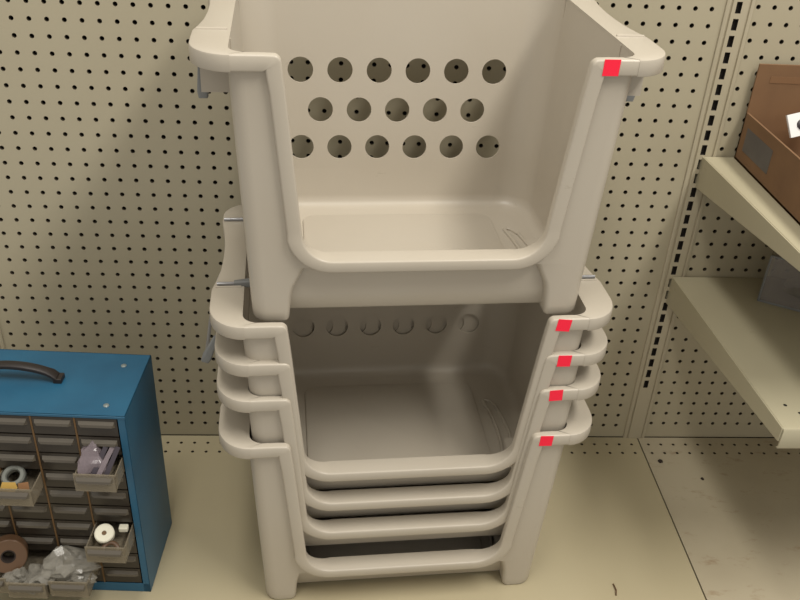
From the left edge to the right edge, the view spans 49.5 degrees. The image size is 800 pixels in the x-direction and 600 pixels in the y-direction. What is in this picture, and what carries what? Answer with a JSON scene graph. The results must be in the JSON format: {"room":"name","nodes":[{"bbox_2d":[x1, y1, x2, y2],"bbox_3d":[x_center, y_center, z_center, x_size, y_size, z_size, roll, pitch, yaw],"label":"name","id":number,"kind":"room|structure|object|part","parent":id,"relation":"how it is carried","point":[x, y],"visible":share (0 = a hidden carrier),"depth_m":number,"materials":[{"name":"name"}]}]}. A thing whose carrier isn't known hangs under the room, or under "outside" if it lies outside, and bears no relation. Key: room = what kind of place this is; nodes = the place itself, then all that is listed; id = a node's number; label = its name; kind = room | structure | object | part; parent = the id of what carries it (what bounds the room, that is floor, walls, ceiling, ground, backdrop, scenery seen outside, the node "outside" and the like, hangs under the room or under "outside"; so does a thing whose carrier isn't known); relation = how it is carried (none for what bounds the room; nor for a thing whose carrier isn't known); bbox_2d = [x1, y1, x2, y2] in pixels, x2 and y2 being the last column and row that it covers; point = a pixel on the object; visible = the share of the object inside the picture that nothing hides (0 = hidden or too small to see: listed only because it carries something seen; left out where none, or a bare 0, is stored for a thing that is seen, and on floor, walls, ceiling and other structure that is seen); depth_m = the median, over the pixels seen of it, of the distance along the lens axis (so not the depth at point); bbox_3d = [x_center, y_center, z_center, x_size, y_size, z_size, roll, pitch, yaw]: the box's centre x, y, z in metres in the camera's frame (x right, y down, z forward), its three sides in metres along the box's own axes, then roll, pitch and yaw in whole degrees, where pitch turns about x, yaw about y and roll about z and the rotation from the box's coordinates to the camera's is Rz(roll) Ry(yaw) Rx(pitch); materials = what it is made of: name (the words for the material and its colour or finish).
{"room":"hardware store","nodes":[
{"label":"hardware store","id":0,"kind":"room"},
{"bbox_2d":[0,0,799,437],"bbox_3d":[-0.038,-0.181,1.463,2.159,1.346,0.030,1,32,-4],"label":"wall","id":1,"kind":"structure","parent":0,"point":[118,181],"depth_m":1.43,"materials":[{"name":"metal"}]},
{"bbox_2d":[0,327,4,348],"bbox_3d":[-0.717,-0.249,1.364,0.043,1.194,0.009,1,32,-4],"label":"trim","id":2,"kind":"structure","parent":1,"relation":"attached to","point":[2,346],"depth_m":1.56,"materials":[{"name":"paint"}]},
{"bbox_2d":[623,0,755,437],"bbox_3d":[0.502,-0.230,1.447,0.043,1.194,0.009,1,32,-4],"label":"shelf upright","id":3,"kind":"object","parent":1,"relation":"attached to","point":[737,16],"depth_m":1.48,"materials":[{"name":"paint"}]},
{"bbox_2d":[666,277,799,447],"bbox_3d":[1.099,0.099,1.438,1.206,0.056,0.427,1,32,-4],"label":"metal shelf","id":4,"kind":"object","parent":1,"relation":"attached to","point":[755,344],"visible":1,"depth_m":1.41,"materials":[{"name":"metal"}]},
{"bbox_2d":[757,255,799,311],"bbox_3d":[0.720,-0.035,1.481,0.180,0.090,0.103,17,34,21],"label":"plastic package","id":5,"kind":"object","parent":4,"relation":"on","point":[773,256],"visible":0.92,"depth_m":1.48,"materials":[{"name":"grey"}]},
{"bbox_2d":[782,276,799,298],"bbox_3d":[0.716,-0.029,1.481,0.136,0.076,0.080,1,32,-4],"label":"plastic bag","id":6,"kind":"object","parent":5,"relation":"in","point":[792,285],"visible":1,"depth_m":1.47,"materials":[{"name":"grey plastic"}]},
{"bbox_2d":[695,157,799,270],"bbox_3d":[1.111,-0.094,1.314,1.205,0.056,0.435,1,32,-4],"label":"metal shelf","id":7,"kind":"object","parent":1,"relation":"attached to","point":[723,180],"visible":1,"depth_m":1.31,"materials":[{"name":"metal"}]},
{"bbox_2d":[734,64,799,224],"bbox_3d":[0.704,-0.209,1.259,0.280,0.158,0.343,1,32,-4],"label":"cardboard box","id":8,"kind":"object","parent":7,"relation":"on","point":[765,149],"visible":1,"depth_m":1.36,"materials":[{"name":"brown cardboard"}]},
{"bbox_3d":[0.696,-0.299,1.403,0.279,0.158,0.004,1,32,-4],"label":"panel","id":9,"kind":"part","parent":8,"relation":"part of","materials":[{"name":"cardboard"}]},
{"bbox_3d":[0.565,-0.178,1.270,0.004,0.079,0.343,1,32,-4],"label":"panel","id":10,"kind":"part","parent":8,"relation":"part of","materials":[{"name":"cardboard"}]},
{"bbox_2d":[786,112,799,137],"bbox_3d":[0.637,-0.278,1.359,0.073,0.043,0.021,-7,33,-16],"label":"label sticker","id":11,"kind":"object","parent":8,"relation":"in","point":[793,120],"visible":1,"depth_m":1.35,"materials":[{"name":"white paper"}]},
{"bbox_2d":[0,435,799,599],"bbox_3d":[0.141,0.511,1.496,1.750,0.152,0.660,1,32,-4],"label":"shelf","id":12,"kind":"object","parent":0,"point":[607,521],"depth_m":1.53,"materials":[{"name":"paint"}]},
{"bbox_2d":[0,349,171,598],"bbox_3d":[-0.546,0.272,1.307,0.321,0.384,0.215,2,32,-1],"label":"drawer organizer","id":13,"kind":"object","parent":12,"relation":"on","point":[53,404],"depth_m":1.27,"materials":[{"name":"blue metal"}]},
{"bbox_3d":[-0.607,0.306,1.280,0.050,0.011,0.006,2,32,-1],"label":"drawer handle","id":14,"kind":"part","parent":13,"relation":"part of","materials":[{"name":"brown"}]},
{"bbox_3d":[-0.609,0.335,1.297,0.050,0.011,0.006,2,32,-1],"label":"drawer handle","id":15,"kind":"part","parent":13,"relation":"part of","materials":[{"name":"brown"}]},
{"bbox_3d":[-0.607,0.279,1.335,0.056,0.031,0.117,2,32,-1],"label":"drawer","id":16,"kind":"part","parent":13,"relation":"part of","materials":[{"name":"plastic"}]},
{"bbox_3d":[-0.612,0.394,1.339,0.056,0.031,0.117,2,32,-1],"label":"drawer","id":17,"kind":"part","parent":13,"relation":"part of","materials":[{"name":"brown"}]},
{"bbox_3d":[-0.609,0.308,1.352,0.056,0.031,0.117,2,32,-1],"label":"drawer","id":18,"kind":"part","parent":13,"relation":"part of","materials":[{"name":"plastic"}]},
{"bbox_2d":[0,482,17,488],"bbox_3d":[-0.551,0.264,1.222,0.025,0.014,0.008,0,32,-6],"label":"paper tag","id":19,"kind":"object","parent":13,"relation":"in","point":[8,485],"visible":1,"depth_m":1.22,"materials":[{"name":"yellow paper"}]},
{"bbox_2d":[0,534,27,572],"bbox_3d":[-0.585,0.379,1.298,0.053,0.056,0.038,-9,34,-18],"label":"tape roll","id":20,"kind":"object","parent":13,"relation":"in","point":[16,544],"visible":1,"depth_m":1.29,"materials":[{"name":"brown"}]},
{"bbox_2d":[1,466,26,486],"bbox_3d":[-0.550,0.252,1.237,0.034,0.023,0.033,-2,32,-8],"label":"metal ring","id":21,"kind":"object","parent":13,"relation":"on","point":[6,473],"visible":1,"depth_m":1.23,"materials":[{"name":"grey metal"}]},
{"bbox_3d":[-0.539,0.168,1.194,0.050,0.011,0.006,2,32,-1],"label":"drawer handle","id":22,"kind":"part","parent":13,"relation":"part of","materials":[{"name":"brown"}]},
{"bbox_2d":[1,567,27,582],"bbox_3d":[-0.576,0.415,1.296,0.038,0.033,0.038,-4,32,-11],"label":"plastic bag","id":23,"kind":"object","parent":13,"relation":"in","point":[19,575],"visible":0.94,"depth_m":1.29,"materials":[{"name":"grey"}]},
{"bbox_3d":[-0.544,0.274,1.212,0.050,0.011,0.006,2,32,-1],"label":"drawer handle","id":24,"kind":"part","parent":13,"relation":"part of","materials":[{"name":"brown"}]},
{"bbox_3d":[-0.540,0.196,1.212,0.050,0.011,0.006,2,32,-1],"label":"drawer handle","id":25,"kind":"part","parent":13,"relation":"part of","materials":[{"name":"brown"}]},
{"bbox_3d":[-0.539,0.141,1.249,0.056,0.031,0.117,2,32,-1],"label":"drawer","id":26,"kind":"part","parent":13,"relation":"part of","materials":[{"name":"plastic"}]},
{"bbox_3d":[-0.542,0.224,1.229,0.050,0.011,0.006,2,32,-1],"label":"drawer handle","id":27,"kind":"part","parent":13,"relation":"part of","materials":[{"name":"brown"}]},
{"bbox_3d":[-0.541,0.169,1.266,0.056,0.031,0.117,2,32,-1],"label":"drawer","id":28,"kind":"part","parent":13,"relation":"part of","materials":[{"name":"plastic"}]},
{"bbox_3d":[-0.542,0.197,1.284,0.056,0.031,0.117,2,32,-1],"label":"drawer","id":29,"kind":"part","parent":13,"relation":"part of","materials":[{"name":"plastic"}]},
{"bbox_3d":[-0.544,0.247,1.266,0.056,0.031,0.117,2,32,-1],"label":"drawer","id":30,"kind":"part","parent":13,"relation":"part of","materials":[{"name":"brown"}]},
{"bbox_2d":[18,482,28,488],"bbox_3d":[-0.531,0.263,1.225,0.017,0.013,0.006,1,32,-4],"label":"paper tag","id":31,"kind":"object","parent":13,"relation":"in","point":[25,485],"visible":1,"depth_m":1.22,"materials":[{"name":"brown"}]},
{"bbox_3d":[-0.552,0.427,1.280,0.050,0.011,0.006,2,32,-1],"label":"drawer handle","id":32,"kind":"part","parent":13,"relation":"part of","materials":[{"name":"brown"}]},
{"bbox_3d":[-0.552,0.400,1.334,0.056,0.031,0.117,2,32,-1],"label":"drawer","id":33,"kind":"part","parent":13,"relation":"part of","materials":[{"name":"brown"}]},
{"bbox_3d":[-0.547,0.309,1.281,0.050,0.011,0.006,2,32,-1],"label":"drawer handle","id":34,"kind":"part","parent":13,"relation":"part of","materials":[{"name":"brown"}]},
{"bbox_3d":[-0.547,0.282,1.336,0.056,0.031,0.117,2,32,-1],"label":"drawer","id":35,"kind":"part","parent":13,"relation":"part of","materials":[{"name":"plastic"}]},
{"bbox_3d":[-0.558,0.101,1.245,0.145,0.028,0.017,2,32,-1],"label":"carry handle","id":36,"kind":"part","parent":13,"relation":"part of","materials":[{"name":"black plastic"}]},
{"bbox_3d":[-0.549,0.337,1.299,0.050,0.011,0.006,2,32,-1],"label":"drawer handle","id":37,"kind":"part","parent":13,"relation":"part of","materials":[{"name":"brown"}]},
{"bbox_3d":[-0.549,0.310,1.353,0.056,0.031,0.117,2,32,-1],"label":"drawer","id":38,"kind":"part","parent":13,"relation":"part of","materials":[{"name":"plastic"}]},
{"bbox_3d":[-0.550,0.339,1.371,0.056,0.031,0.117,2,32,-1],"label":"drawer","id":39,"kind":"part","parent":13,"relation":"part of","materials":[{"name":"plastic"}]},
{"bbox_3d":[-0.550,0.366,1.316,0.050,0.011,0.006,2,32,-1],"label":"drawer handle","id":40,"kind":"part","parent":13,"relation":"part of","materials":[{"name":"brown"}]},
{"bbox_2d":[24,563,55,594],"bbox_3d":[-0.541,0.416,1.302,0.046,0.036,0.047,-10,34,-21],"label":"plastic bag","id":41,"kind":"object","parent":13,"relation":"in","point":[34,575],"visible":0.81,"depth_m":1.29,"materials":[{"name":"grey"}]},
{"bbox_3d":[-0.545,0.254,1.319,0.056,0.031,0.117,2,32,-1],"label":"drawer","id":42,"kind":"part","parent":13,"relation":"part of","materials":[{"name":"plastic"}]},
{"bbox_3d":[-0.479,0.170,1.196,0.050,0.011,0.006,2,32,-1],"label":"drawer handle","id":43,"kind":"part","parent":13,"relation":"part of","materials":[{"name":"grey plastic"}]},
{"bbox_3d":[-0.479,0.143,1.250,0.056,0.031,0.117,2,32,-1],"label":"drawer","id":44,"kind":"part","parent":13,"relation":"part of","materials":[{"name":"plastic"}]},
{"bbox_3d":[-0.481,0.199,1.213,0.050,0.011,0.006,2,32,-1],"label":"drawer handle","id":45,"kind":"part","parent":13,"relation":"part of","materials":[{"name":"grey plastic"}]},
{"bbox_3d":[-0.481,0.171,1.268,0.056,0.031,0.117,2,32,-1],"label":"drawer","id":46,"kind":"part","parent":13,"relation":"part of","materials":[{"name":"plastic"}]},
{"bbox_3d":[-0.484,0.228,1.302,0.056,0.031,0.117,2,32,-1],"label":"drawer","id":47,"kind":"part","parent":13,"relation":"part of","materials":[{"name":"plastic"}]},
{"bbox_3d":[-0.482,0.200,1.285,0.056,0.031,0.117,2,32,-1],"label":"drawer","id":48,"kind":"part","parent":13,"relation":"part of","materials":[{"name":"plastic"}]},
{"bbox_3d":[-0.484,0.255,1.248,0.050,0.011,0.006,2,32,-1],"label":"drawer handle","id":49,"kind":"part","parent":13,"relation":"part of","materials":[{"name":"grey plastic"}]},
{"bbox_3d":[-0.482,0.227,1.230,0.050,0.011,0.006,2,32,-1],"label":"drawer handle","id":50,"kind":"part","parent":13,"relation":"part of","materials":[{"name":"grey plastic"}]},
{"bbox_3d":[-0.485,0.283,1.265,0.050,0.011,0.006,2,32,-1],"label":"drawer handle","id":51,"kind":"part","parent":13,"relation":"part of","materials":[{"name":"grey plastic"}]},
{"bbox_3d":[-0.492,0.427,1.285,0.050,0.011,0.006,2,32,-1],"label":"drawer handle","id":52,"kind":"part","parent":13,"relation":"part of","materials":[{"name":"brown"}]},
{"bbox_3d":[-0.486,0.256,1.320,0.056,0.031,0.117,2,32,-1],"label":"drawer","id":53,"kind":"part","parent":13,"relation":"part of","materials":[{"name":"plastic"}]},
{"bbox_2d":[40,545,100,580],"bbox_3d":[-0.499,0.394,1.310,0.090,0.048,0.055,-9,34,-18],"label":"plastic bag","id":54,"kind":"object","parent":13,"relation":"in","point":[65,561],"visible":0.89,"depth_m":1.30,"materials":[{"name":"grey"}]},
{"bbox_3d":[-0.487,0.312,1.283,0.050,0.011,0.006,2,32,-1],"label":"drawer handle","id":55,"kind":"part","parent":13,"relation":"part of","materials":[{"name":"grey plastic"}]},
{"bbox_3d":[-0.487,0.284,1.337,0.056,0.031,0.117,2,32,-1],"label":"drawer","id":56,"kind":"part","parent":13,"relation":"part of","materials":[{"name":"plastic"}]},
{"bbox_3d":[-0.490,0.341,1.372,0.056,0.031,0.117,2,32,-1],"label":"drawer","id":57,"kind":"part","parent":13,"relation":"part of","materials":[{"name":"plastic"}]},
{"bbox_3d":[-0.489,0.313,1.355,0.056,0.031,0.117,2,32,-1],"label":"drawer","id":58,"kind":"part","parent":13,"relation":"part of","materials":[{"name":"plastic"}]},
{"bbox_3d":[-0.489,0.340,1.300,0.050,0.011,0.006,2,32,-1],"label":"drawer handle","id":59,"kind":"part","parent":13,"relation":"part of","materials":[{"name":"grey plastic"}]},
{"bbox_3d":[-0.492,0.400,1.340,0.056,0.031,0.117,2,32,-1],"label":"drawer","id":60,"kind":"part","parent":13,"relation":"part of","materials":[{"name":"brown"}]},
{"bbox_3d":[-0.490,0.368,1.318,0.050,0.011,0.006,2,32,-1],"label":"drawer handle","id":61,"kind":"part","parent":13,"relation":"part of","materials":[{"name":"grey plastic"}]},
{"bbox_2d":[65,572,97,582],"bbox_3d":[-0.482,0.416,1.305,0.050,0.027,0.034,16,34,20],"label":"plastic bag","id":62,"kind":"object","parent":13,"relation":"in","point":[84,576],"visible":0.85,"depth_m":1.30,"materials":[{"name":"grey"}]},
{"bbox_2d":[77,441,108,474],"bbox_3d":[-0.429,0.229,1.216,0.043,0.060,0.039,-4,32,-11],"label":"plastic bag","id":63,"kind":"object","parent":13,"relation":"in","point":[89,459],"visible":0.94,"depth_m":1.21,"materials":[{"name":"grey"}]},
{"bbox_3d":[-0.422,0.251,1.197,0.050,0.011,0.006,2,32,-1],"label":"drawer handle","id":64,"kind":"part","parent":13,"relation":"part of","materials":[{"name":"brown"}]},
{"bbox_3d":[-0.419,0.173,1.197,0.050,0.011,0.006,2,32,-1],"label":"drawer handle","id":65,"kind":"part","parent":13,"relation":"part of","materials":[{"name":"brown"}]},
{"bbox_3d":[-0.419,0.146,1.252,0.056,0.031,0.117,2,32,-1],"label":"drawer","id":66,"kind":"part","parent":13,"relation":"part of","materials":[{"name":"plastic"}]},
{"bbox_3d":[-0.422,0.224,1.252,0.056,0.031,0.117,2,32,-1],"label":"drawer","id":67,"kind":"part","parent":13,"relation":"part of","materials":[{"name":"brown"}]},
{"bbox_3d":[-0.420,0.228,1.208,0.006,0.036,0.042,16,34,19],"label":"plastic strip","id":68,"kind":"part","parent":13,"relation":"part of","materials":[{"name":"purple plastic"}]},
{"bbox_3d":[-0.421,0.201,1.214,0.050,0.011,0.006,2,32,-1],"label":"drawer handle","id":69,"kind":"part","parent":13,"relation":"part of","materials":[{"name":"brown"}]},
{"bbox_3d":[-0.494,0.398,1.407,0.056,0.031,0.117,2,32,-1],"label":"drawer","id":70,"kind":"part","parent":13,"relation":"part of","materials":[{"name":"plastic"}]},
{"bbox_3d":[-0.421,0.174,1.269,0.056,0.031,0.117,2,32,-1],"label":"drawer","id":71,"kind":"part","parent":13,"relation":"part of","materials":[{"name":"plastic"}]},
{"bbox_2d":[94,524,114,543],"bbox_3d":[-0.438,0.346,1.286,0.028,0.023,0.029,-5,33,-14],"label":"tape roll","id":72,"kind":"object","parent":13,"relation":"on","point":[104,533],"visible":1,"depth_m":1.28,"materials":[{"name":"beige"}]},
{"bbox_3d":[-0.429,0.368,1.260,0.050,0.011,0.006,2,32,-1],"label":"drawer handle","id":73,"kind":"part","parent":13,"relation":"part of","materials":[{"name":"brown"}]},
{"bbox_3d":[-0.412,0.228,1.210,0.006,0.037,0.045,17,34,21],"label":"plastic strip","id":74,"kind":"part","parent":13,"relation":"part of","materials":[{"name":"purple plastic"}]},
{"bbox_3d":[-0.425,0.286,1.267,0.050,0.011,0.006,2,32,-1],"label":"drawer handle","id":75,"kind":"part","parent":13,"relation":"part of","materials":[{"name":"brown"}]},
{"bbox_3d":[-0.429,0.341,1.314,0.056,0.031,0.117,2,32,-1],"label":"drawer","id":76,"kind":"part","parent":13,"relation":"part of","materials":[{"name":"brown"}]},
{"bbox_3d":[-0.426,0.259,1.321,0.056,0.031,0.117,2,32,-1],"label":"drawer","id":77,"kind":"part","parent":13,"relation":"part of","materials":[{"name":"plastic"}]},
{"bbox_2d":[102,540,119,546],"bbox_3d":[-0.427,0.368,1.278,0.026,0.016,0.026,25,38,31],"label":"ring","id":78,"kind":"object","parent":13,"relation":"on","point":[114,543],"visible":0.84,"depth_m":1.28,"materials":[{"name":"brown"}]},
{"bbox_3d":[-0.427,0.314,1.284,0.050,0.011,0.006,2,32,-1],"label":"drawer handle","id":79,"kind":"part","parent":13,"relation":"part of","materials":[{"name":"brown"}]},
{"bbox_3d":[-0.403,0.227,1.212,0.006,0.034,0.037,14,33,17],"label":"plastic strip","id":80,"kind":"part","parent":13,"relation":"part of","materials":[{"name":"purple plastic"}]},
{"bbox_3d":[-0.427,0.287,1.339,0.056,0.031,0.117,2,32,-1],"label":"drawer","id":81,"kind":"part","parent":13,"relation":"part of","materials":[{"name":"plastic"}]},
{"bbox_3d":[-0.432,0.372,1.391,0.056,0.031,0.117,2,32,-1],"label":"drawer","id":82,"kind":"part","parent":13,"relation":"part of","materials":[{"name":"plastic"}]},
{"bbox_3d":[-0.434,0.427,1.354,0.050,0.011,0.006,2,32,-1],"label":"drawer handle","id":83,"kind":"part","parent":13,"relation":"part of","materials":[{"name":"brown"}]},
{"bbox_3d":[-0.434,0.400,1.409,0.056,0.031,0.117,2,32,-1],"label":"drawer","id":84,"kind":"part","parent":13,"relation":"part of","materials":[{"name":"plastic"}]},
{"bbox_3d":[-0.424,0.231,1.304,0.056,0.031,0.117,2,32,-1],"label":"drawer","id":85,"kind":"part","parent":13,"relation":"part of","materials":[{"name":"plastic"}]},
{"bbox_2d":[118,524,128,531],"bbox_3d":[-0.413,0.341,1.297,0.013,0.008,0.010,1,32,-4],"label":"block","id":86,"kind":"object","parent":13,"relation":"in","point":[122,527],"visible":1,"depth_m":1.29,"materials":[{"name":"beige"}]},
{"bbox_3d":[-0.432,0.399,1.337,0.050,0.011,0.006,2,32,-1],"label":"drawer handle","id":87,"kind":"part","parent":13,"relation":"part of","materials":[{"name":"brown"}]},
{"bbox_3d":[-0.430,0.344,1.374,0.056,0.031,0.117,2,32,-1],"label":"drawer","id":88,"kind":"part","parent":13,"relation":"part of","materials":[{"name":"plastic"}]},
{"bbox_2d":[219,317,591,598],"bbox_3d":[-0.010,0.244,1.446,0.546,0.337,0.360,-1,32,-7],"label":"basket","id":89,"kind":"object","parent":12,"relation":"on","point":[287,562],"visible":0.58,"depth_m":1.33,"materials":[{"name":"plastic"}]},
{"bbox_2d":[217,322,600,545],"bbox_3d":[-0.005,0.176,1.412,0.541,0.337,0.360,-1,32,-7],"label":"basket","id":90,"kind":"object","parent":89,"relation":"in","point":[271,417],"visible":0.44,"depth_m":1.26,"materials":[{"name":"plastic"}]},
{"bbox_2d":[201,271,607,517],"bbox_3d":[-0.014,0.127,1.382,0.566,0.337,0.360,-1,32,-7],"label":"basket","id":91,"kind":"object","parent":90,"relation":"on","point":[265,377],"visible":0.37,"depth_m":1.28,"materials":[{"name":"plastic"}]},
{"bbox_2d":[209,205,612,489],"bbox_3d":[-0.002,0.074,1.351,0.541,0.344,0.360,-1,32,-7],"label":"basket","id":92,"kind":"object","parent":91,"relation":"on","point":[419,406],"visible":0.48,"depth_m":1.44,"materials":[{"name":"plastic"}]},
{"bbox_3d":[0.019,0.138,1.201,0.455,0.275,0.034,-1,32,-7],"label":"frame","id":93,"kind":"part","parent":92,"relation":"part of","materials":[{"name":"plastic"}]},
{"bbox_2d":[188,0,665,320],"bbox_3d":[0.014,-0.209,1.177,0.541,0.350,0.360,-1,32,-7],"label":"basket","id":94,"kind":"object","parent":92,"relation":"on","point":[516,224],"visible":1,"depth_m":1.24,"materials":[{"name":"plastic"}]},
{"bbox_3d":[0.036,-0.155,1.020,0.455,0.270,0.033,-1,32,-7],"label":"frame","id":95,"kind":"part","parent":94,"relation":"part of","materials":[{"name":"plastic"}]},
{"bbox_3d":[0.019,0.187,1.232,0.455,0.275,0.034,-1,32,-7],"label":"frame","id":96,"kind":"part","parent":91,"relation":"part of","materials":[{"name":"plastic"}]},
{"bbox_3d":[0.016,0.237,1.260,0.455,0.275,0.034,-1,32,-7],"label":"frame","id":97,"kind":"part","parent":90,"relation":"part of","materials":[{"name":"plastic"}]},
{"bbox_3d":[0.011,0.305,1.294,0.455,0.275,0.034,-1,32,-7],"label":"frame","id":98,"kind":"part","parent":89,"relation":"part of","materials":[{"name":"plastic"}]}
]}

